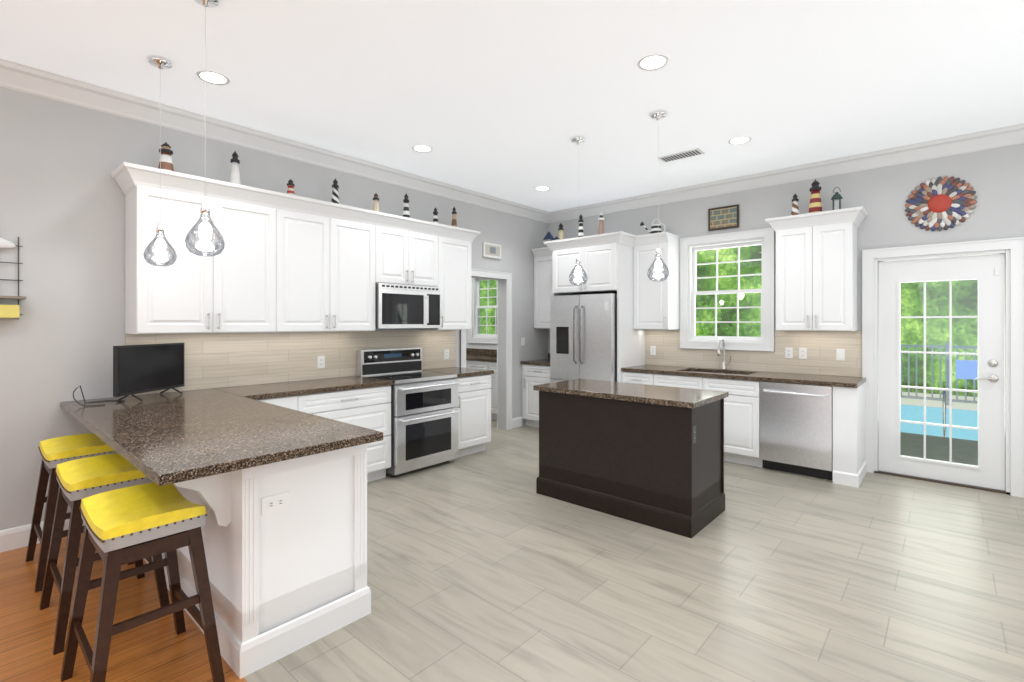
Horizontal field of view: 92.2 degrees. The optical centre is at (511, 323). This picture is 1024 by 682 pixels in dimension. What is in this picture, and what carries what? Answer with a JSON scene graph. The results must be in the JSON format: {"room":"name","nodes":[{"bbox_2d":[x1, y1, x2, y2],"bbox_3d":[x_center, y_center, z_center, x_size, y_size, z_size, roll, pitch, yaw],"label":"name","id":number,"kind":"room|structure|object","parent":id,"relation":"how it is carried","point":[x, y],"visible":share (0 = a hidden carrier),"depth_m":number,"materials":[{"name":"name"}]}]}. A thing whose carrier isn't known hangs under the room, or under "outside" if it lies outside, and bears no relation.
{"room":"kitchen","nodes":[
{"label":"kitchen","id":0,"kind":"room"},
{"bbox_2d":[0,533,246,681],"bbox_3d":[-1.879,1.484,-0.187,6.700,0.080,4.330,0,0,41],"label":"floor","id":1,"kind":"structure","parent":0,"point":[159,650],"depth_m":2.27,"materials":[{"name":"brown wood"}]},
{"bbox_2d":[25,433,133,592],"bbox_3d":[-2.616,1.077,2.981,0.542,0.733,0.432,0,0,41],"label":"stool","id":2,"kind":"object","parent":1,"relation":"on","point":[54,452],"visible":0.5,"depth_m":2.87,"materials":[{"name":"brown wood"}]},
{"bbox_2d":[39,453,169,654],"bbox_3d":[-2.054,1.077,2.484,0.542,0.733,0.432,0,0,41],"label":"stool","id":3,"kind":"object","parent":1,"relation":"on","point":[78,480],"visible":0.58,"depth_m":2.38,"materials":[{"name":"brown wood"}]},
{"bbox_2d":[60,482,224,681],"bbox_3d":[-1.492,1.077,1.987,0.542,0.733,0.432,0,0,41],"label":"stool","id":4,"kind":"object","parent":1,"relation":"on","point":[125,525],"visible":0.98,"depth_m":1.93,"materials":[{"name":"brown wood"}]},
{"bbox_2d":[0,87,547,529],"bbox_3d":[-2.640,-0.096,3.897,0.150,3.080,9.440,0,0,41],"label":"wall","id":5,"kind":"structure","parent":0,"point":[62,206],"depth_m":3.40,"materials":[{"name":"paint"}]},
{"bbox_2d":[0,237,25,318],"bbox_3d":[-3.235,-0.344,3.025,0.106,0.636,0.353,0,0,41],"label":"wall shelf","id":6,"kind":"object","parent":5,"relation":"attached to","point":[9,311],"visible":0.98,"depth_m":3.10,"materials":[{"name":"grey metal"}]},
{"bbox_2d":[0,519,84,552],"bbox_3d":[-4.222,1.377,1.982,0.016,0.135,4.175,0,0,41],"label":"baseboard","id":7,"kind":"structure","parent":5,"relation":"attached to","point":[14,538],"depth_m":3.16,"materials":[{"name":"white wood"}]},
{"bbox_2d":[123,178,278,333],"bbox_3d":[-2.375,-0.451,3.816,0.346,1.050,0.930,0,0,41],"label":"upper cabinet","id":8,"kind":"object","parent":5,"relation":"attached to","point":[234,290],"depth_m":3.64,"materials":[{"name":"white wood"}]},
{"bbox_2d":[158,142,173,170],"bbox_3d":[-2.549,-1.202,3.630,0.135,0.270,0.132,0,0,41],"label":"lighthouse","id":9,"kind":"object","parent":8,"relation":"on","point":[166,158],"visible":0.67,"depth_m":3.60,"materials":[{"name":"brown"}]},
{"bbox_2d":[230,151,240,184],"bbox_3d":[-2.238,-1.232,3.982,0.080,0.330,0.080,0,0,41],"label":"lighthouse","id":10,"kind":"object","parent":8,"relation":"on","point":[235,174],"visible":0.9,"depth_m":3.96,"materials":[{"name":"white ceramic"}]},
{"bbox_2d":[0,58,551,222],"bbox_3d":[-2.494,-1.565,3.867,0.108,0.139,9.290,0,0,41],"label":"crown molding","id":11,"kind":"structure","parent":5,"relation":"attached to","point":[35,81],"depth_m":4.02,"materials":[{"name":"white wood"}]},
{"bbox_2d":[125,330,455,395],"bbox_3d":[-1.744,0.301,4.780,0.016,0.453,3.210,0,0,41],"label":"backsplash","id":12,"kind":"structure","parent":5,"relation":"attached to","point":[216,360],"depth_m":4.42,"materials":[{"name":"beige tile"}]},
{"bbox_2d":[279,202,378,331],"bbox_3d":[-1.756,-0.451,4.517,0.346,1.050,0.940,0,0,41],"label":"upper cabinet","id":13,"kind":"object","parent":5,"relation":"attached to","point":[283,262],"depth_m":4.37,"materials":[{"name":"white wood"}]},
{"bbox_2d":[287,179,294,194],"bbox_3d":[-1.940,-1.167,4.319,0.094,0.200,0.092,0,0,41],"label":"lighthouse","id":14,"kind":"object","parent":13,"relation":"on","point":[290,185],"visible":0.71,"depth_m":4.30,"materials":[{"name":"brown ceramic"}]},
{"bbox_2d":[331,178,339,203],"bbox_3d":[-1.661,-1.217,4.633,0.080,0.300,0.080,0,0,41],"label":"lighthouse","id":15,"kind":"object","parent":13,"relation":"on","point":[335,195],"visible":0.77,"depth_m":4.61,"materials":[{"name":"grey ceramic"}]},
{"bbox_2d":[373,194,378,211],"bbox_3d":[-1.370,-1.192,4.963,0.094,0.250,0.092,0,0,41],"label":"lighthouse","id":16,"kind":"object","parent":13,"relation":"on","point":[376,203],"visible":0.67,"depth_m":4.94,"materials":[{"name":"brown ceramic"}]},
{"bbox_2d":[379,222,438,286],"bbox_3d":[-1.186,-0.683,5.161,0.346,0.585,0.780,0,0,41],"label":"upper cabinet","id":17,"kind":"object","parent":5,"relation":"attached to","point":[408,255],"depth_m":5.04,"materials":[{"name":"white wood"}]},
{"bbox_2d":[403,193,409,217],"bbox_3d":[-1.125,-1.227,5.240,0.080,0.320,0.080,0,0,41],"label":"lighthouse","id":18,"kind":"object","parent":17,"relation":"on","point":[406,213],"visible":0.85,"depth_m":5.22,"materials":[{"name":"grey ceramic"}]},
{"bbox_2d":[375,283,440,327],"bbox_3d":[-1.148,-0.170,5.127,0.443,0.437,0.768,0,0,41],"label":"microwave","id":19,"kind":"object","parent":17,"relation":"attached to","point":[404,306],"visible":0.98,"depth_m":4.97,"materials":[{"name":"silver metal"}]},
{"bbox_2d":[433,207,437,222],"bbox_3d":[-0.860,-1.187,5.540,0.086,0.240,0.084,0,0,41],"label":"lighthouse","id":20,"kind":"object","parent":17,"relation":"on","point":[435,216],"visible":0.62,"depth_m":5.52,"materials":[{"name":"brown"}]},
{"bbox_2d":[418,234,474,329],"bbox_3d":[-0.762,-0.451,5.640,0.346,1.050,0.500,0,0,41],"label":"upper cabinet","id":21,"kind":"object","parent":5,"relation":"attached to","point":[454,250],"depth_m":5.53,"materials":[{"name":"white wood"}]},
{"bbox_2d":[451,207,456,226],"bbox_3d":[-0.674,-1.217,5.749,0.070,0.300,0.070,0,0,41],"label":"lighthouse","id":22,"kind":"object","parent":21,"relation":"on","point":[454,220],"visible":0.73,"depth_m":5.73,"materials":[{"name":"brown ceramic"}]},
{"bbox_2d":[460,268,511,429],"bbox_3d":[-0.387,0.379,6.444,0.209,2.130,0.940,0,0,41],"label":"door frame","id":23,"kind":"structure","parent":5,"relation":"attached to","point":[491,274],"depth_m":6.67,"materials":[{"name":"white wood"}]},
{"bbox_2d":[521,337,524,345],"bbox_3d":[0.157,0.254,6.937,0.008,0.116,0.072,0,0,41],"label":"switch plate","id":24,"kind":"object","parent":5,"relation":"attached to","point":[522,341],"visible":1,"depth_m":6.92,"materials":[{"name":"white plastic"}]},
{"bbox_2d":[482,242,500,258],"bbox_3d":[-0.262,-0.951,6.446,0.030,0.190,0.330,0,0,41],"label":"picture frame","id":25,"kind":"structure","parent":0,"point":[491,250],"depth_m":6.42,"materials":[{"name":"white wood"}]},
{"bbox_2d":[0,0,1023,211],"bbox_3d":[-1.036,-1.686,2.578,9.100,0.100,9.590,0,0,41],"label":"ceiling","id":26,"kind":"structure","parent":0,"point":[506,99],"depth_m":3.25,"materials":[{"name":"white paint"}]},
{"bbox_2d":[143,56,176,266],"bbox_3d":[-2.196,-0.996,3.077,0.171,1.279,0.171,0,0,41],"label":"pendant light","id":27,"kind":"object","parent":26,"relation":"hanging from","point":[160,63],"visible":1,"depth_m":3.08,"materials":[{"name":"clear glass"}]},
{"bbox_2d":[185,0,224,256],"bbox_3d":[-1.536,-0.986,2.466,0.171,1.299,0.171,0,0,41],"label":"pendant light","id":28,"kind":"object","parent":26,"relation":"hanging from","point":[204,236],"visible":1,"depth_m":2.47,"materials":[{"name":"clear glass"}]},
{"bbox_2d":[196,54,750,190],"bbox_3d":[-0.211,-1.633,2.002,4.592,0.006,6.912,0,0,41],"label":"recessed lights","id":29,"kind":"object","parent":26,"relation":"attached to","point":[653,62],"depth_m":3.26,"materials":[{"name":"white"}]},
{"bbox_2d":[569,136,587,284],"bbox_3d":[0.587,-0.986,4.367,0.166,1.299,0.166,0,0,41],"label":"pendant light","id":30,"kind":"object","parent":26,"relation":"hanging from","point":[578,272],"visible":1,"depth_m":4.38,"materials":[{"name":"clear glass"}]},
{"bbox_2d":[647,111,668,281],"bbox_3d":[1.143,-0.981,3.849,0.166,1.309,0.166,0,0,41],"label":"pendant light","id":31,"kind":"object","parent":26,"relation":"hanging from","point":[658,266],"visible":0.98,"depth_m":3.86,"materials":[{"name":"clear glass"}]},
{"bbox_2d":[658,148,704,162],"bbox_3d":[1.644,-1.631,4.793,0.400,0.009,0.180,0,0,41],"label":"ceiling vent","id":32,"kind":"object","parent":26,"relation":"in","point":[682,155],"visible":1,"depth_m":4.78,"materials":[{"name":"white metal"}]},
{"bbox_2d":[244,419,1023,681],"bbox_3d":[0.398,1.484,4.200,9.100,0.080,5.260,0,0,41],"label":"floor","id":33,"kind":"structure","parent":0,"point":[489,564],"depth_m":2.70,"materials":[{"name":"beige tile"}]},
{"bbox_2d":[144,443,371,678],"bbox_3d":[-1.779,1.007,3.002,2.318,0.874,0.580,0,0,41],"label":"base cabinet","id":34,"kind":"object","parent":33,"relation":"on","point":[285,545],"depth_m":2.19,"materials":[{"name":"white wood"}]},
{"bbox_2d":[60,387,382,485],"bbox_3d":[-1.833,0.549,2.859,2.427,0.040,0.914,0,0,41],"label":"countertop","id":35,"kind":"structure","parent":34,"relation":"on","point":[163,439],"depth_m":2.41,"materials":[{"name":"stone"}]},
{"bbox_2d":[73,385,124,405],"bbox_3d":[-2.717,0.468,3.244,0.212,0.120,0.265,0,0,41],"label":"cable","id":36,"kind":"object","parent":35,"relation":"on","point":[92,401],"visible":1,"depth_m":3.24,"materials":[{"name":"black plastic"}]},
{"bbox_2d":[113,343,183,400],"bbox_3d":[-2.567,0.338,3.512,0.185,0.379,0.560,0,0,7],"label":"television","id":37,"kind":"object","parent":35,"relation":"on","point":[143,368],"visible":1,"depth_m":3.46,"materials":[{"name":"black plastic"}]},
{"bbox_2d":[258,395,299,410],"bbox_3d":[-2.073,1.007,3.946,0.626,0.874,0.434,0,0,41],"label":"base cabinet","id":38,"kind":"object","parent":33,"relation":"on","point":[291,402],"depth_m":3.84,"materials":[{"name":"white wood"}]},
{"bbox_2d":[300,385,390,480],"bbox_3d":[-1.638,1.007,4.437,0.626,0.874,0.879,0,0,41],"label":"base cabinet","id":39,"kind":"object","parent":33,"relation":"on","point":[370,408],"depth_m":4.36,"materials":[{"name":"white wood"}]},
{"bbox_2d":[228,376,392,398],"bbox_3d":[-1.762,0.549,4.283,0.647,0.040,1.281,0,0,41],"label":"countertop","id":40,"kind":"structure","parent":39,"relation":"on","point":[293,388],"depth_m":4.17,"materials":[{"name":"stone"}]},
{"bbox_2d":[357,347,458,476],"bbox_3d":[-1.039,0.857,5.019,0.730,1.175,0.768,0,0,41],"label":"range","id":41,"kind":"object","parent":33,"relation":"on","point":[424,418],"visible":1,"depth_m":4.85,"materials":[{"name":"silver metal"}]},
{"bbox_2d":[455,374,490,457],"bbox_3d":[-0.646,1.007,5.559,0.626,0.874,0.548,0,0,41],"label":"base cabinet","id":42,"kind":"object","parent":33,"relation":"on","point":[474,392],"depth_m":5.36,"materials":[{"name":"white wood"}]},
{"bbox_2d":[422,367,493,377],"bbox_3d":[-0.633,0.549,5.560,0.647,0.040,0.571,0,0,41],"label":"countertop","id":43,"kind":"structure","parent":42,"relation":"on","point":[461,372],"depth_m":5.46,"materials":[{"name":"stone"}]},
{"bbox_2d":[466,360,485,369],"bbox_3d":[-0.360,1.007,7.758,0.550,0.874,0.626,0,0,41],"label":"base cabinet","id":44,"kind":"object","parent":33,"relation":"on","point":[485,365],"depth_m":7.50,"materials":[{"name":"white wood"}]},
{"bbox_2d":[486,362,496,419],"bbox_3d":[0.030,1.007,7.413,0.491,0.874,0.626,0,0,41],"label":"base cabinet","id":45,"kind":"object","parent":33,"relation":"on","point":[489,365],"depth_m":7.27,"materials":[{"name":"white wood"}]},
{"bbox_2d":[466,348,496,361],"bbox_3d":[-0.627,0.499,7.980,2.235,0.140,0.644,0,0,41],"label":"countertop","id":46,"kind":"structure","parent":45,"relation":"on","point":[486,355],"depth_m":8.10,"materials":[{"name":"stone"}]},
{"bbox_2d":[550,293,616,382],"bbox_3d":[1.064,0.546,6.330,0.895,1.795,0.846,0,0,41],"label":"refrigerator","id":47,"kind":"object","parent":33,"relation":"on","point":[583,336],"visible":0.46,"depth_m":6.00,"materials":[{"name":"silver metal"}]},
{"bbox_2d":[536,391,724,537],"bbox_3d":[0.928,1.007,3.999,1.332,0.874,0.672,0,0,41],"label":"kitchen island","id":48,"kind":"object","parent":33,"relation":"on","point":[661,467],"visible":0.88,"depth_m":3.65,"materials":[{"name":"brown wood"}]},
{"bbox_2d":[533,379,728,408],"bbox_3d":[0.928,0.549,3.999,1.370,0.040,0.710,0,0,41],"label":"island countertop","id":49,"kind":"structure","parent":48,"relation":"on","point":[669,396],"depth_m":3.82,"materials":[{"name":"stone"}]},
{"bbox_2d":[522,231,866,487],"bbox_3d":[1.744,0.189,5.794,3.891,2.510,0.781,0,0,41],"label":"kitchen cabinets","id":50,"kind":"object","parent":33,"relation":"on","point":[619,263],"visible":0.52,"depth_m":5.88,"materials":[{"name":"white wood"}]},
{"bbox_2d":[543,232,553,245],"bbox_3d":[0.509,-1.167,6.785,0.130,0.200,0.110,0,0,41],"label":"birdhouse","id":51,"kind":"object","parent":50,"relation":"on","point":[548,237],"visible":0.72,"depth_m":6.76,"materials":[{"name":"blue"}]},
{"bbox_2d":[554,223,563,239],"bbox_3d":[0.646,-1.217,6.705,0.132,0.300,0.090,0,0,41],"label":"lighthouse","id":52,"kind":"object","parent":50,"relation":"on","point":[560,234],"visible":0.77,"depth_m":6.66,"materials":[{"name":"white"}]},
{"bbox_2d":[578,215,583,236],"bbox_3d":[0.909,-1.257,6.498,0.084,0.380,0.084,0,0,41],"label":"lighthouse","id":53,"kind":"object","parent":50,"relation":"on","point":[580,229],"visible":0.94,"depth_m":6.47,"materials":[{"name":"grey ceramic"}]},
{"bbox_2d":[598,212,603,233],"bbox_3d":[1.141,-1.247,6.293,0.080,0.360,0.080,0,0,41],"label":"lighthouse","id":54,"kind":"object","parent":50,"relation":"on","point":[601,224],"visible":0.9,"depth_m":6.27,"materials":[{"name":"pink ceramic"}]},
{"bbox_2d":[640,219,665,233],"bbox_3d":[1.738,-1.177,6.086,0.332,0.219,0.120,0,0,41],"label":"watering can","id":55,"kind":"object","parent":50,"relation":"on","point":[655,228],"visible":0.83,"depth_m":6.01,"materials":[{"name":"grey metal"}]},
{"bbox_2d":[760,381,832,479],"bbox_3d":[2.854,1.008,4.865,0.598,0.872,0.670,0,0,41],"label":"dishwasher","id":56,"kind":"object","parent":33,"relation":"on","point":[796,428],"visible":0.75,"depth_m":4.64,"materials":[{"name":"silver metal"}]},
{"bbox_2d":[520,359,865,387],"bbox_3d":[1.785,0.656,5.848,3.887,0.255,0.647,0,0,41],"label":"countertop","id":57,"kind":"structure","parent":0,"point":[829,380],"depth_m":5.09,"materials":[{"name":"stone"}]},
{"bbox_2d":[717,338,730,369],"bbox_3d":[2.388,0.346,5.546,0.113,0.366,0.214,0,0,41],"label":"faucet","id":58,"kind":"object","parent":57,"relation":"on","point":[724,364],"visible":1,"depth_m":5.60,"materials":[{"name":"grey metal"}]},
{"bbox_2d":[708,204,738,230],"bbox_3d":[2.441,-1.216,5.686,0.340,0.260,0.021,0,0,41],"label":"picture","id":59,"kind":"object","parent":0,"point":[724,217],"depth_m":5.68,"materials":[{"name":"brown"}]},
{"bbox_2d":[466,144,1023,375],"bbox_3d":[2.090,-0.096,6.112,9.100,3.080,0.154,0,0,41],"label":"wall","id":60,"kind":"structure","parent":0,"point":[994,177],"depth_m":4.75,"materials":[{"name":"paint"}]},
{"bbox_2d":[468,278,496,343],"bbox_3d":[-0.346,-0.276,8.249,0.940,1.220,0.178,0,0,41],"label":"window","id":61,"kind":"structure","parent":60,"relation":"in","point":[475,335],"depth_m":8.45,"materials":[{"name":"white wood"}]},
{"bbox_2d":[548,329,861,376],"bbox_3d":[1.994,0.301,6.085,3.887,0.453,0.016,0,0,41],"label":"backsplash","id":62,"kind":"structure","parent":60,"relation":"attached to","point":[835,353],"depth_m":5.27,"materials":[{"name":"tile"}]},
{"bbox_2d":[680,228,774,350],"bbox_3d":[2.499,-0.366,5.733,1.045,1.340,0.178,0,0,41],"label":"kitchen window","id":63,"kind":"structure","parent":60,"relation":"in","point":[690,247],"depth_m":5.70,"materials":[{"name":"white wood"}]},
{"bbox_2d":[548,123,1023,222],"bbox_3d":[2.901,-1.565,5.225,6.150,0.139,0.108,0,0,41],"label":"crown molding","id":64,"kind":"structure","parent":60,"relation":"attached to","point":[1011,135],"depth_m":5.02,"materials":[{"name":"white wood"}]},
{"bbox_2d":[765,206,867,330],"bbox_3d":[3.022,-0.496,4.910,0.820,1.140,0.411,0,0,41],"label":"upper cabinet","id":65,"kind":"object","parent":60,"relation":"attached to","point":[816,271],"visible":1,"depth_m":4.78,"materials":[{"name":"white wood"}]},
{"bbox_2d":[791,194,798,214],"bbox_3d":[2.910,-1.202,5.062,0.080,0.270,0.080,0,0,41],"label":"lighthouse","id":66,"kind":"object","parent":65,"relation":"on","point":[795,208],"visible":0.83,"depth_m":5.04,"materials":[{"name":"grey"}]},
{"bbox_2d":[809,179,821,212],"bbox_3d":[3.045,-1.257,4.943,0.162,0.380,0.158,0,0,41],"label":"lighthouse","id":67,"kind":"object","parent":65,"relation":"on","point":[815,204],"visible":0.71,"depth_m":4.91,"materials":[{"name":"red"}]},
{"bbox_2d":[831,187,842,209],"bbox_3d":[3.180,-1.201,4.824,0.100,0.268,0.100,0,0,41],"label":"lantern","id":68,"kind":"object","parent":65,"relation":"on","point":[837,196],"visible":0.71,"depth_m":4.81,"materials":[{"name":"teal metal"}]},
{"bbox_2d":[905,176,976,230],"bbox_3d":[3.845,-1.076,4.429,0.496,0.498,0.043,0,0,41],"label":"art","id":69,"kind":"object","parent":60,"relation":"attached to","point":[940,203],"visible":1,"depth_m":4.42,"materials":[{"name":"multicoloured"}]},
{"bbox_2d":[878,254,1004,490],"bbox_3d":[3.866,0.415,4.475,0.866,2.018,0.104,0,0,41],"label":"door","id":70,"kind":"structure","parent":60,"relation":"in","point":[987,272],"depth_m":4.42,"materials":[{"name":"white"}]},
{"bbox_2d":[862,237,1023,497],"bbox_3d":[3.890,0.365,4.503,1.110,2.162,0.180,0,0,41],"label":"trim","id":71,"kind":"structure","parent":60,"relation":"attached to","point":[1013,252],"depth_m":4.22,"materials":[{"name":"white wood"}]},
{"bbox_2d":[900,342,977,405],"bbox_3d":[8.747,1.014,9.866,15.100,1.260,0.110,0,0,41],"label":"railing","id":72,"kind":"object","parent":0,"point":[968,369],"depth_m":9.84,"materials":[{"name":"black metal"}]},
{"label":"outside","id":73,"kind":"structure","parent":0,"visible":0},
{"bbox_2d":[480,245,977,396],"bbox_3d":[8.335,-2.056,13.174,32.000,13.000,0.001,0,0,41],"label":"trees","id":74,"kind":"object","parent":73,"point":[753,252],"depth_m":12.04,"materials":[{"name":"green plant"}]},
{"bbox_2d":[900,432,977,465],"bbox_3d":[4.996,1.508,5.248,6.500,0.112,2.398,0,0,41],"label":"deck","id":75,"kind":"object","parent":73,"point":[973,457],"depth_m":5.76,"materials":[{"name":"grey"}]},
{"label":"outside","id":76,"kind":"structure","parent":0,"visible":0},
{"bbox_2d":[900,381,977,440],"bbox_3d":[7.501,1.334,9.212,20.000,1.020,6.840,0,0,41],"label":"pool","id":77,"kind":"object","parent":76,"point":[967,422],"depth_m":8.65,"materials":[{"name":"blue liquid"}]}
]}

